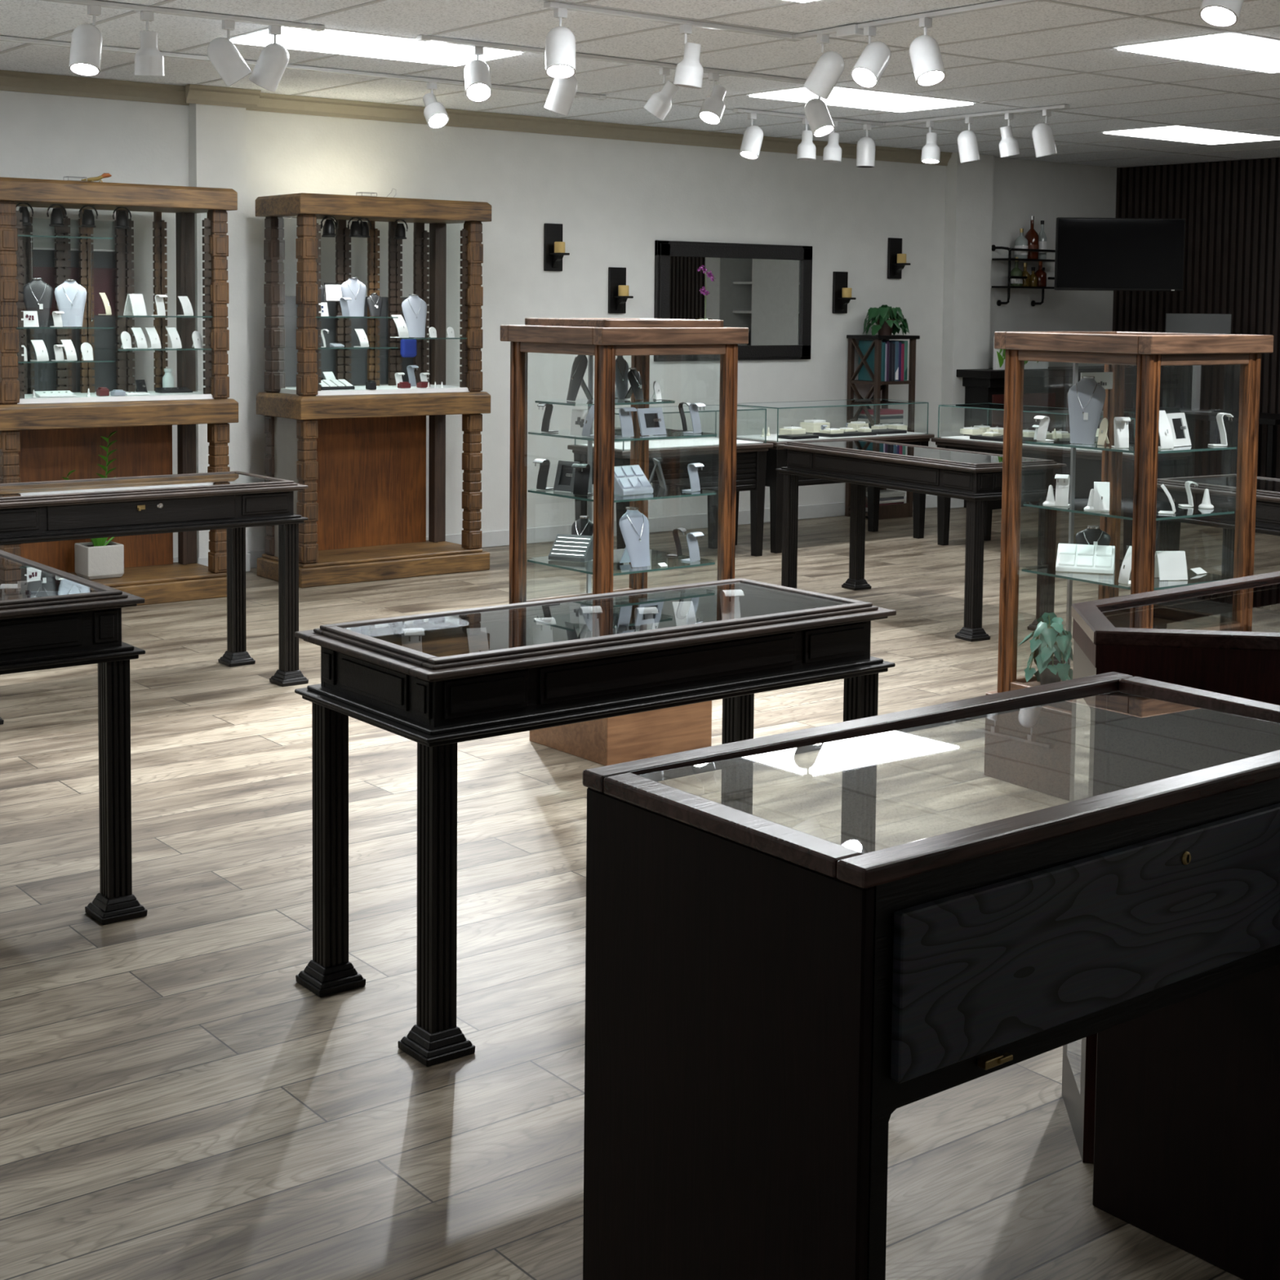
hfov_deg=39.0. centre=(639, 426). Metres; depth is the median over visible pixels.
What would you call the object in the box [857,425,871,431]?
jewelry box
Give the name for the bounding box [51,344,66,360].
stand
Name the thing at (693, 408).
stand
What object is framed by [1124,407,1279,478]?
desk
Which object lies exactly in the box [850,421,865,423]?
cushion
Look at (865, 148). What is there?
track spotlight
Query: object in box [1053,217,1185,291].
television
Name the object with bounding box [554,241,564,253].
pillar candle
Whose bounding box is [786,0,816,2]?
ceiling light panel
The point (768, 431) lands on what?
cone
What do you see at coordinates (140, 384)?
stand
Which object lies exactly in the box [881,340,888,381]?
binder
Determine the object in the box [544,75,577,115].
track spotlight
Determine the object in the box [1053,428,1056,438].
cone
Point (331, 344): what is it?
display
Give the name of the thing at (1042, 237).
liquor bottle
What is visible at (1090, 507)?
cone
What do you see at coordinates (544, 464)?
stand
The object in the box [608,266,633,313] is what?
wall sconce
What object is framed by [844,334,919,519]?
bookshelf
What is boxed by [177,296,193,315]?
stand
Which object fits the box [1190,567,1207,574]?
price tag
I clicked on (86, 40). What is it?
track spotlight
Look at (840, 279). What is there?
wall sconce
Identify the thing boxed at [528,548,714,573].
glass shelf
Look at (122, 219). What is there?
spotlight
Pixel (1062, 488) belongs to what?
stand
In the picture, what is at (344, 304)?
stand
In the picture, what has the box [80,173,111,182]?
figurine
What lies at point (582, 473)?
stand
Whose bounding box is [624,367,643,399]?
bust
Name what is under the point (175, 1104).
floor
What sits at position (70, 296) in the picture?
bust
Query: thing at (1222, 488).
display table
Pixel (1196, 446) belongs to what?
glass shelf
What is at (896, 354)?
binder
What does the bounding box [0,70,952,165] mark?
trim
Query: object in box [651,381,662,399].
stand
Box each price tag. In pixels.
[657,562,667,566]
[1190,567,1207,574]
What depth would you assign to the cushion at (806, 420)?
11.58 m
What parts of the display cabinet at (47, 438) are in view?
post, post, panel, cornice, rail, post, post, post, post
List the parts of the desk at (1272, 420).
leg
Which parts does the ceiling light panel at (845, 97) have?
frame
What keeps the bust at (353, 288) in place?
on the display cabinet at (359, 453)
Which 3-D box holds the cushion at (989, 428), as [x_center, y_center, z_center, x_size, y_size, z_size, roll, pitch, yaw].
[2.275,0.012,11.509,0.066,0.010,0.073,-2,5,-38]
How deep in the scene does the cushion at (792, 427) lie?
11.26 m
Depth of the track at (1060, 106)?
10.72 m
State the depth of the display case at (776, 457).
11.32 m
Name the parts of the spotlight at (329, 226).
lamp shade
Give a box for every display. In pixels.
[34,390,75,397]
[125,391,149,395]
[155,386,192,393]
[329,342,344,346]
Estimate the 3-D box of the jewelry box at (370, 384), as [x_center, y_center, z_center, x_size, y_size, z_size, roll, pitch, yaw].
[-1.449,-0.225,9.732,0.039,0.048,0.050,-2,5,-38]
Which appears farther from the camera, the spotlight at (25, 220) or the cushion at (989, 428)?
the cushion at (989, 428)
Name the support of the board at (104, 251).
attached to the display cabinet at (47, 438)
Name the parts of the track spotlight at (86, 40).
stem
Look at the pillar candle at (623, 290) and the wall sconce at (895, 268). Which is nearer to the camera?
the pillar candle at (623, 290)
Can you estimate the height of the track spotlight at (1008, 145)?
0.254 m
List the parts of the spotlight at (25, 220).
lamp shade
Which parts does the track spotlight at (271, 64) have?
stem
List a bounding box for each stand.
[21,345,27,360]
[30,340,48,360]
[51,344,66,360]
[52,311,64,327]
[60,339,77,360]
[80,342,93,360]
[98,293,111,315]
[120,331,131,348]
[123,293,146,315]
[131,327,147,348]
[135,379,147,392]
[145,327,161,348]
[151,294,168,315]
[164,327,182,348]
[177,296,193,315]
[191,330,202,348]
[320,328,328,347]
[322,371,335,380]
[336,297,351,316]
[353,328,368,346]
[390,315,408,337]
[391,372,404,386]
[406,364,418,386]
[419,372,430,381]
[428,327,436,337]
[447,326,454,337]
[468,649,488,653]
[533,458,553,489]
[537,403,558,432]
[553,460,580,492]
[571,463,593,495]
[582,404,594,436]
[614,407,636,437]
[636,407,666,435]
[648,457,666,488]
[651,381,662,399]
[666,527,686,556]
[671,401,690,431]
[680,531,704,561]
[682,462,704,492]
[683,402,706,433]
[821,425,826,430]
[1031,424,1039,439]
[1033,415,1053,441]
[1054,474,1070,506]
[1093,481,1109,511]
[1095,428,1099,436]
[1097,417,1109,445]
[1111,417,1130,448]
[1118,546,1132,584]
[1154,551,1187,580]
[1158,410,1173,448]
[1158,484,1175,514]
[1166,412,1191,446]
[1178,480,1198,506]
[1208,412,1233,445]
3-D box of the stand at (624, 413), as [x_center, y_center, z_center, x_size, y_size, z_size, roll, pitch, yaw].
[-0.046,-0.015,5.911,0.048,0.097,0.061,-2,5,-38]
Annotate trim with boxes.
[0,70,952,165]
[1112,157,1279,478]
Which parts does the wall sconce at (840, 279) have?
plate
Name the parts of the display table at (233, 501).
panel, glass, drawer, frame, moulding, leg, panel, leg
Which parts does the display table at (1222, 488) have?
leg, panel, frame, moulding, glass, leg, panel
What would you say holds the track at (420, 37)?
attached to the ceiling
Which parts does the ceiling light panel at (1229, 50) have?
frame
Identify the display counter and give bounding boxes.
[582,671,1279,1279]
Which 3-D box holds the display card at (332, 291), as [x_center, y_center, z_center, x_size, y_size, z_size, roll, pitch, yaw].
[-1.693,-0.740,9.954,0.113,0.102,0.048,-2,5,-38]
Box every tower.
[500,317,748,765]
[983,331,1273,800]
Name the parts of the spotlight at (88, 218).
lamp shade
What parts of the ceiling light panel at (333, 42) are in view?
frame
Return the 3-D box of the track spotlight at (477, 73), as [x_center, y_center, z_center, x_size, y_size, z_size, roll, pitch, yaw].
[-0.709,-1.543,7.892,0.118,0.253,0.187,0,4,-11]
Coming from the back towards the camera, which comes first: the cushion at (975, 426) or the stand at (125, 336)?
the cushion at (975, 426)
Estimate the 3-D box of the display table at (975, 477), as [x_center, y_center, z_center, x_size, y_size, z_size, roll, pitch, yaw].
[1.340,0.516,8.915,0.560,0.800,1.530,-2,5,-31]
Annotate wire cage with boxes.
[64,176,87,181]
[355,191,377,196]
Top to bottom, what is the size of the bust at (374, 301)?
0.127 m
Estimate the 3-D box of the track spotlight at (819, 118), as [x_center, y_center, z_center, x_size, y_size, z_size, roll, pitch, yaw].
[0.913,-1.608,9.188,0.118,0.266,0.169,-2,5,-38]
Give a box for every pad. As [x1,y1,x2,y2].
[777,434,818,439]
[813,430,876,437]
[871,428,906,434]
[969,435,1047,445]
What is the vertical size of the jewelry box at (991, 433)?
0.044 m
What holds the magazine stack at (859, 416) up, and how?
on the magazine stack at (866, 420)
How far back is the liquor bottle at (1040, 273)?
13.97 m
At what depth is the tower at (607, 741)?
6.04 m
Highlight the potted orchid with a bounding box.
[694,265,715,319]
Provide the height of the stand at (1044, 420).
0.079 m
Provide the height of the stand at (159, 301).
0.104 m
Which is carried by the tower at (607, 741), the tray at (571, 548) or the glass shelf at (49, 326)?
the tray at (571, 548)
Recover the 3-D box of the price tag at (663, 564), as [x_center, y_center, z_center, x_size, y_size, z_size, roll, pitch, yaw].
[0.076,0.460,6.013,0.028,0.010,0.019,-2,5,-38]
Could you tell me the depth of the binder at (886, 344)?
12.73 m
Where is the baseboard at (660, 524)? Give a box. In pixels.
[173,494,964,571]
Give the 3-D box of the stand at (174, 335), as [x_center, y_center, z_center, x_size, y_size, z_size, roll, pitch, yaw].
[-2.333,-0.444,9.034,0.056,0.104,0.060,3,5,34]
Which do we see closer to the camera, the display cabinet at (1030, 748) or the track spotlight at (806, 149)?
the display cabinet at (1030, 748)
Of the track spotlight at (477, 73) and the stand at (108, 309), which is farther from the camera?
the stand at (108, 309)
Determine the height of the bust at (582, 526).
0.135 m
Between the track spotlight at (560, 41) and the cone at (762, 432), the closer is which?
the track spotlight at (560, 41)
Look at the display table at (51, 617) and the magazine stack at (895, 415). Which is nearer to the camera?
the display table at (51, 617)
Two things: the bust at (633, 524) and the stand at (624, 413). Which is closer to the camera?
the stand at (624, 413)
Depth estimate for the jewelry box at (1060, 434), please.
11.01 m
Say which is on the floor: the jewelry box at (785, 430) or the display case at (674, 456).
the display case at (674, 456)
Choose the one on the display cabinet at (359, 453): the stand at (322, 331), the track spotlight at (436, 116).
the stand at (322, 331)
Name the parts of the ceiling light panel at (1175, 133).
frame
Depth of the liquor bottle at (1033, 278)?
13.93 m
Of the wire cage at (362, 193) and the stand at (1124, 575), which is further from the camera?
the wire cage at (362, 193)
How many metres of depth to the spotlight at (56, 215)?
8.67 m
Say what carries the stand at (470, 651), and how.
on the display table at (550, 663)
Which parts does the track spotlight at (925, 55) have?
stem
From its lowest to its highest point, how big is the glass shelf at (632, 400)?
0.007 m
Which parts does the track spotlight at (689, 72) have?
stem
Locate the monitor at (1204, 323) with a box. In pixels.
[1165,313,1231,412]
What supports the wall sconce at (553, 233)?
attached to the wall at (612, 199)
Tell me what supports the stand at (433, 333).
on the display cabinet at (359, 453)
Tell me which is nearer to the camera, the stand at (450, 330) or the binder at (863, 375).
the stand at (450, 330)
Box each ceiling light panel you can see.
[230,26,521,66]
[748,87,973,112]
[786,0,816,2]
[1103,125,1279,144]
[1115,32,1279,72]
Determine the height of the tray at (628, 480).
0.090 m
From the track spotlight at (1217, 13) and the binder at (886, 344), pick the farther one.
the binder at (886, 344)
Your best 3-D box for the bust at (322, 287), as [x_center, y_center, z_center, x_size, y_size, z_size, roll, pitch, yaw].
[-1.745,-0.692,9.709,0.100,0.194,0.102,-1,4,-24]
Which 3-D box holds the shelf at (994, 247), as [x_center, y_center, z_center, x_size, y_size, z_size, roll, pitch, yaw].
[2.985,-1.161,13.924,0.640,0.467,0.193,-2,5,-38]
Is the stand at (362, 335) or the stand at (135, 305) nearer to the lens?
the stand at (135, 305)
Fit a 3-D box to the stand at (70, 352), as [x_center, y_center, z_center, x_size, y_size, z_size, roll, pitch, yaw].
[-2.751,-0.368,8.699,0.054,0.100,0.057,3,5,34]
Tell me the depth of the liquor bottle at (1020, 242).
13.81 m
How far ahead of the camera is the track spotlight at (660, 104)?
8.59 m
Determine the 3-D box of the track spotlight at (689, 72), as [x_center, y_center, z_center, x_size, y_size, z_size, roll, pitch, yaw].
[0.196,-1.492,7.288,0.119,0.253,0.121,-2,5,-38]
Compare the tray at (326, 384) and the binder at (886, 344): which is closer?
the tray at (326, 384)
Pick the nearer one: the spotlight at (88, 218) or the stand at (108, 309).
the spotlight at (88, 218)
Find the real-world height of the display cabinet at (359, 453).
2.062 m
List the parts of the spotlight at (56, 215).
lamp shade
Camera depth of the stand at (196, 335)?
9.11 m
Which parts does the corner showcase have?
rail, glass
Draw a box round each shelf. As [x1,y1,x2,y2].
[20,235,105,240]
[24,358,110,361]
[25,325,103,327]
[92,346,203,349]
[106,315,177,315]
[287,345,386,347]
[369,336,459,337]
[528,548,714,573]
[529,482,714,500]
[531,426,713,439]
[542,397,675,404]
[991,244,1055,306]
[1023,559,1231,587]
[1024,496,1231,518]
[1027,435,1233,451]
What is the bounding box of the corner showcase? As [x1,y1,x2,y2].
[1062,571,1279,1163]
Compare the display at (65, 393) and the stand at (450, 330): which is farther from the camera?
the stand at (450, 330)
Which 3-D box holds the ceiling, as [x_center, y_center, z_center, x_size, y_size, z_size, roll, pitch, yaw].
[1.998,-1.536,5.949,13.742,0.013,11.489,-2,5,-38]
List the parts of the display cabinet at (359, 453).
post, post, panel, post, post, panel, rail, cornice, post, post, post, post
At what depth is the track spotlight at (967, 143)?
10.68 m
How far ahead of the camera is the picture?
13.52 m
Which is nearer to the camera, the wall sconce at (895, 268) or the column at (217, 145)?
the column at (217, 145)
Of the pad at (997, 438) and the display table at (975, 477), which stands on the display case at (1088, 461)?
the pad at (997, 438)
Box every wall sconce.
[543,223,569,271]
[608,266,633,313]
[832,271,856,313]
[887,237,910,279]
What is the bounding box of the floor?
[0,506,1279,1279]
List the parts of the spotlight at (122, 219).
lamp shade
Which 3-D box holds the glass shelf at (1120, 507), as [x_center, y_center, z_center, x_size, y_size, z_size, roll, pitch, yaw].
[1.529,0.255,5.674,0.448,0.007,0.509,-2,5,-35]
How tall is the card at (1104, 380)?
0.055 m
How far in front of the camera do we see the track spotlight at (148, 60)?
7.06 m
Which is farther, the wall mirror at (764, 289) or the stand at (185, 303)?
the wall mirror at (764, 289)
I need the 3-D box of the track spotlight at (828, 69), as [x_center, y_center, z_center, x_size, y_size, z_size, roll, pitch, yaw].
[0.769,-1.499,7.539,0.175,0.262,0.118,3,5,34]
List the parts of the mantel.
door, cornice, door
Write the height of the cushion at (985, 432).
0.007 m
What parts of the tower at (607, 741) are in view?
post, rail, rail, post, post, rail, post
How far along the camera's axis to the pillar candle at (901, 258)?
13.07 m
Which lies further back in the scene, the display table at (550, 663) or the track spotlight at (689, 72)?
the track spotlight at (689, 72)
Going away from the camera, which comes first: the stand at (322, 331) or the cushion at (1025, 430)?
the stand at (322, 331)
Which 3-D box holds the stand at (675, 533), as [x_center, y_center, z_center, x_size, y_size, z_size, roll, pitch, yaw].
[0.127,0.399,6.255,0.062,0.098,0.041,2,4,22]
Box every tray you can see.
[319,379,355,390]
[548,533,593,562]
[613,464,653,495]
[1055,543,1115,573]
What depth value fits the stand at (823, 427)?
11.37 m
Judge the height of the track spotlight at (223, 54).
0.261 m
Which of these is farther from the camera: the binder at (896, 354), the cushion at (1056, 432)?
the binder at (896, 354)
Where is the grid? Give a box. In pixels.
[0,0,1279,167]
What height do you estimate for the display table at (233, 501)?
0.800 m
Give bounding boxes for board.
[15,217,133,392]
[283,295,413,386]
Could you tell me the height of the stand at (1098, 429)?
0.099 m
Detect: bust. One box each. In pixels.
[22,278,53,326]
[54,279,86,326]
[318,284,324,302]
[340,277,366,316]
[365,293,382,315]
[401,294,426,337]
[566,355,593,400]
[571,515,593,535]
[614,355,628,399]
[618,506,650,567]
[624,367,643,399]
[1067,376,1106,444]
[1075,525,1111,545]
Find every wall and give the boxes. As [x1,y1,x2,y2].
[0,90,1117,556]
[1117,157,1279,478]
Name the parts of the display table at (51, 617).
panel, glass, frame, moulding, panel, leg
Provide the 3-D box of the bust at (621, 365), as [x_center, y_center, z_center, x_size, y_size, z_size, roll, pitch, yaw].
[-0.068,-0.174,6.301,0.060,0.150,0.078,-1,4,-18]
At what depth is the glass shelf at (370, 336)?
10.13 m
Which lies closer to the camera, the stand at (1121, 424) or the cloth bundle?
the stand at (1121, 424)
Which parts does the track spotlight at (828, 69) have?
stem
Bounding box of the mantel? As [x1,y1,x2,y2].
[955,365,1137,509]
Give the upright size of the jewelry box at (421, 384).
0.033 m
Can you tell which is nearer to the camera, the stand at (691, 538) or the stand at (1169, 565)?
the stand at (1169, 565)
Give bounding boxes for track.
[0,35,606,100]
[40,0,324,31]
[416,35,806,84]
[543,0,1049,41]
[733,104,1069,127]
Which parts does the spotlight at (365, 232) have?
lamp shade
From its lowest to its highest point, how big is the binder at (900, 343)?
0.275 m
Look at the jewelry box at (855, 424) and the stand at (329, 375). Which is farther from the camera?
the jewelry box at (855, 424)
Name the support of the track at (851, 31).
attached to the ceiling
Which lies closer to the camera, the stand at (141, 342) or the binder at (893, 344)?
the stand at (141, 342)
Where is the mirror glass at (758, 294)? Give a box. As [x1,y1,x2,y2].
[670,256,799,345]
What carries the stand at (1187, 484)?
on the display cabinet at (1030, 748)
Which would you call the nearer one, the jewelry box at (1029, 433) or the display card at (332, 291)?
the display card at (332, 291)
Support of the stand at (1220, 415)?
on the display cabinet at (1030, 748)
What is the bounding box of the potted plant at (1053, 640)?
[1018,612,1072,684]
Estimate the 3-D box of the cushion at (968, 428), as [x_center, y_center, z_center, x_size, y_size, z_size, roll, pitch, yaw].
[2.118,0.011,11.548,0.071,0.009,0.079,-2,5,-38]
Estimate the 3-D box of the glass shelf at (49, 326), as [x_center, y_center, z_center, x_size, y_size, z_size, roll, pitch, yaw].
[-2.866,-0.483,8.787,0.480,0.006,0.390,-2,5,-38]
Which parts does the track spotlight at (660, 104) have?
stem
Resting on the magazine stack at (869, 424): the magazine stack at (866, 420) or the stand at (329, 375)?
the magazine stack at (866, 420)
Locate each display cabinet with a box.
[0,177,238,605]
[255,192,491,587]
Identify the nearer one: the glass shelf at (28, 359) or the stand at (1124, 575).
the stand at (1124, 575)
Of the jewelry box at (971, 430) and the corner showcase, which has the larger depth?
the jewelry box at (971, 430)
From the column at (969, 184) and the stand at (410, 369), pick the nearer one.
the stand at (410, 369)
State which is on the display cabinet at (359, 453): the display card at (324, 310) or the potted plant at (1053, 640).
the display card at (324, 310)
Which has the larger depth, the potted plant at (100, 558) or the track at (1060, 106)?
the track at (1060, 106)
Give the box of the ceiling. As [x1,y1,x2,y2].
[0,0,1279,167]
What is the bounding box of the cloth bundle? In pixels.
[400,338,416,357]
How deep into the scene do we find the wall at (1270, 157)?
13.95 m
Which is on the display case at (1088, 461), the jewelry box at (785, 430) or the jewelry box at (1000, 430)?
the jewelry box at (1000, 430)
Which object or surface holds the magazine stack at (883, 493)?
on the magazine stack at (900, 497)
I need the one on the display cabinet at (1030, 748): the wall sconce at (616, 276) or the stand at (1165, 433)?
the stand at (1165, 433)
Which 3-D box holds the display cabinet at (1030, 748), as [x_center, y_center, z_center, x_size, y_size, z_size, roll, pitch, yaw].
[1.527,0.422,5.685,0.566,1.430,0.627,-2,5,-35]
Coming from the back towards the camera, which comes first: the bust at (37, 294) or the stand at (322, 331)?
the stand at (322, 331)
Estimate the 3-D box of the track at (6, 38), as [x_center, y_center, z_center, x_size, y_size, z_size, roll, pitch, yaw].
[-2.211,-1.723,8.365,5.125,0.021,0.045,-2,5,-38]
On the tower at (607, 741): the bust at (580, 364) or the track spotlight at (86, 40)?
the bust at (580, 364)
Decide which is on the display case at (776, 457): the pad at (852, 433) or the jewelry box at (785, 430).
the pad at (852, 433)
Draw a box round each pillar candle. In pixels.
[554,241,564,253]
[617,284,629,296]
[842,288,852,297]
[897,253,906,262]
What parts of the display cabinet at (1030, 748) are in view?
post, rail, rail, rail, post, post, rail, post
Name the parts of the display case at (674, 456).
leg, leg, leg, leg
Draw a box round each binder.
[857,340,882,381]
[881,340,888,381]
[881,342,885,381]
[884,340,898,381]
[884,343,886,381]
[888,342,892,381]
[891,343,895,381]
[896,340,907,381]
[897,342,901,381]
[900,343,904,381]
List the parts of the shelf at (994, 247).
guard rail, guard rail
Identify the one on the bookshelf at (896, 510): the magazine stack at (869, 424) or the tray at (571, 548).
the magazine stack at (869, 424)
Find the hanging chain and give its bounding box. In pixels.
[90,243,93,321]
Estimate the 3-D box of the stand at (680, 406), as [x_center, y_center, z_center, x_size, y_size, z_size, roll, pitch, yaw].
[0.145,-0.035,6.210,0.062,0.100,0.034,2,4,22]
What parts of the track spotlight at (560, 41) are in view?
stem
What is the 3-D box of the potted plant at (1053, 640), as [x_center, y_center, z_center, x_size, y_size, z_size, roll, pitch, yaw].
[1.302,0.729,5.762,0.184,0.266,0.175,-2,5,-38]
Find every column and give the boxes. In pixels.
[188,103,248,563]
[940,152,993,437]
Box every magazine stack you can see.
[857,415,903,419]
[857,417,902,423]
[858,413,903,416]
[860,408,903,414]
[865,422,902,428]
[865,502,903,507]
[866,489,905,497]
[866,496,903,501]
[879,498,905,503]
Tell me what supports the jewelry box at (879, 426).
on the display case at (776, 457)
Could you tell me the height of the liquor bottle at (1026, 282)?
0.182 m
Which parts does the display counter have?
panel, rail, frame, panel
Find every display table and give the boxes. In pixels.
[0,471,308,724]
[0,550,147,924]
[294,577,896,1066]
[775,439,1066,641]
[1154,474,1279,591]
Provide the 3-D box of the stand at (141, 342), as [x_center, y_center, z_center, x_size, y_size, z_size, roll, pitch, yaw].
[-2.475,-0.437,8.924,0.056,0.102,0.059,3,5,34]
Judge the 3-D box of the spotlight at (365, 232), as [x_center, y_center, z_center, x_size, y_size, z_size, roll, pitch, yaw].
[-1.500,-1.081,9.801,0.072,0.108,0.072,1,4,7]
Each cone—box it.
[86,388,91,396]
[760,428,764,436]
[766,426,770,435]
[1043,484,1054,506]
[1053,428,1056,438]
[1084,488,1094,511]
[1198,488,1213,508]
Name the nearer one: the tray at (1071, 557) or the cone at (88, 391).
the tray at (1071, 557)
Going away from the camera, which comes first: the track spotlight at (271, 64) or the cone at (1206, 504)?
the cone at (1206, 504)
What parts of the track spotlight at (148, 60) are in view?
stem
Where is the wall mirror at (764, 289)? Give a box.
[653,240,812,361]
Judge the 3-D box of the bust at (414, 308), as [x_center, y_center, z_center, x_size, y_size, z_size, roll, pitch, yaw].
[-1.252,-0.615,10.028,0.147,0.237,0.124,-1,4,-24]
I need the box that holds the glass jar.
[162,368,173,387]
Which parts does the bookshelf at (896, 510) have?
post, post, shelf, post, post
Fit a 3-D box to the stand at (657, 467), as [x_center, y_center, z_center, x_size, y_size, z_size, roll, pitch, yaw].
[0.056,0.162,6.235,0.060,0.097,0.120,0,4,-8]
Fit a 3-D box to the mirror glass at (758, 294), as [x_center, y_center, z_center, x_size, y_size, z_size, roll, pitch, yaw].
[0.650,-0.844,12.229,1.195,0.600,0.006,-2,5,-38]
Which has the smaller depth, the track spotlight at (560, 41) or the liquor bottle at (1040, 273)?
the track spotlight at (560, 41)
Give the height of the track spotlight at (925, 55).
0.268 m
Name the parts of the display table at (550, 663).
panel, leg, panel, panel, leg, panel, moulding, glass, frame, panel, leg, panel, leg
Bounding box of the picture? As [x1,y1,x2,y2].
[992,336,1048,369]
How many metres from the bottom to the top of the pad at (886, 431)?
0.020 m
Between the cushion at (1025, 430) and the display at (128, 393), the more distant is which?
the cushion at (1025, 430)
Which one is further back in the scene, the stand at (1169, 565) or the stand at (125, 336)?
the stand at (125, 336)
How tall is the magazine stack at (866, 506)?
0.035 m
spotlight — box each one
[16,202,33,225]
[46,204,66,226]
[68,4,102,75]
[78,204,97,227]
[112,206,131,228]
[134,10,164,75]
[207,19,251,86]
[248,25,288,91]
[320,215,337,235]
[347,217,363,237]
[357,217,371,237]
[392,219,408,239]
[422,81,448,128]
[463,45,492,102]
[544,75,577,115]
[545,7,575,79]
[644,66,679,120]
[673,24,703,88]
[697,72,726,124]
[739,112,763,159]
[796,118,816,160]
[803,33,844,99]
[804,96,834,137]
[822,120,841,163]
[850,26,891,88]
[856,124,875,167]
[909,17,946,86]
[920,120,940,164]
[957,116,979,163]
[999,112,1020,157]
[1031,109,1057,157]
[1199,0,1244,27]
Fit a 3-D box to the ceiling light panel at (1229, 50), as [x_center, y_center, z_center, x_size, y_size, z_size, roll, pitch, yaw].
[2.727,-1.676,8.053,1.195,0.045,0.586,-2,5,-38]
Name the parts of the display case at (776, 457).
leg, leg, leg, leg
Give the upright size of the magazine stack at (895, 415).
0.012 m
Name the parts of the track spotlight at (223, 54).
stem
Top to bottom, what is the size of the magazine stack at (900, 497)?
0.020 m
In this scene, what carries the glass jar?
on the display cabinet at (47, 438)
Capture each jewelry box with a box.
[96,386,109,395]
[110,389,125,395]
[365,380,376,389]
[397,382,410,388]
[416,381,430,387]
[779,425,805,435]
[800,417,830,432]
[819,426,843,433]
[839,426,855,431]
[847,419,868,430]
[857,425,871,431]
[871,423,886,429]
[888,422,906,430]
[960,426,982,435]
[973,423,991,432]
[982,430,1001,436]
[986,426,1003,435]
[1022,428,1035,437]
[1045,431,1052,439]
[1049,429,1070,438]
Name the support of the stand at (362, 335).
on the display cabinet at (359, 453)
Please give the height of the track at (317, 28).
0.021 m
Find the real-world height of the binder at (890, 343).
0.275 m
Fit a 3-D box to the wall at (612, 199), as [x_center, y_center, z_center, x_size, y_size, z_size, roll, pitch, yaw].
[-1.141,-0.602,10.939,15.050,2.707,0.100,-2,5,-38]
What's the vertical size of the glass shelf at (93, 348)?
0.006 m
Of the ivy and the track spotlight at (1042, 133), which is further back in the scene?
the ivy
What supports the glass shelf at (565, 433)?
attached to the tower at (607, 741)
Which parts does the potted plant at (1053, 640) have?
pot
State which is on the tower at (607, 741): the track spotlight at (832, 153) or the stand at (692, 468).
the stand at (692, 468)
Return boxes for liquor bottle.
[1010,257,1022,286]
[1014,228,1027,258]
[1022,262,1030,286]
[1024,215,1039,258]
[1029,266,1037,286]
[1034,261,1046,286]
[1038,220,1046,259]
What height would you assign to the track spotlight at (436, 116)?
0.242 m
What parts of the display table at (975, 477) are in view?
leg, panel, leg, panel, moulding, glass, frame, panel, leg, panel, panel, leg, panel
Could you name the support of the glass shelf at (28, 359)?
attached to the display cabinet at (47, 438)
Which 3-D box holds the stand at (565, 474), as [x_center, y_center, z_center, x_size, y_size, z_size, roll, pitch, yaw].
[-0.240,0.167,6.107,0.088,0.099,0.062,4,5,37]
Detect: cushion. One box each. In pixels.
[782,426,801,429]
[804,419,825,422]
[823,428,839,430]
[839,427,853,429]
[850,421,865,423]
[890,423,904,426]
[963,426,979,429]
[973,425,990,427]
[985,431,998,433]
[989,427,1003,429]
[1022,429,1035,431]
[1051,431,1068,433]
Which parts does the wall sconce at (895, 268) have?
plate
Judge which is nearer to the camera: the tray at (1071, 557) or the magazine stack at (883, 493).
the tray at (1071, 557)
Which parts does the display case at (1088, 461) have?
leg, leg, leg, leg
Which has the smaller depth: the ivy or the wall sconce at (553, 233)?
the wall sconce at (553, 233)
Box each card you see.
[21,311,39,327]
[319,302,328,316]
[323,283,342,302]
[569,408,588,435]
[1080,372,1112,389]
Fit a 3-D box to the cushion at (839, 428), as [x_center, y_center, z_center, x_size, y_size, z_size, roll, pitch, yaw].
[1.320,0.011,11.574,0.067,0.007,0.060,-2,5,-38]
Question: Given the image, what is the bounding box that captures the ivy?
[862,304,909,335]
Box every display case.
[567,404,773,556]
[735,398,934,553]
[930,403,1191,559]
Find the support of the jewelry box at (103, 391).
on the display cabinet at (47, 438)
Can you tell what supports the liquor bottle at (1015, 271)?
on the shelf at (994, 247)
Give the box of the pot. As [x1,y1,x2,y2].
[876,319,895,335]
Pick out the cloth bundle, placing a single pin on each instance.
(407, 347)
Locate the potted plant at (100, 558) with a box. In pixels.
[62,431,124,579]
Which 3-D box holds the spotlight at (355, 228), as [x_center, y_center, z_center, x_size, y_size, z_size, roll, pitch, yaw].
[-1.535,-1.077,9.748,0.072,0.108,0.072,1,4,7]
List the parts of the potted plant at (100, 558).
pot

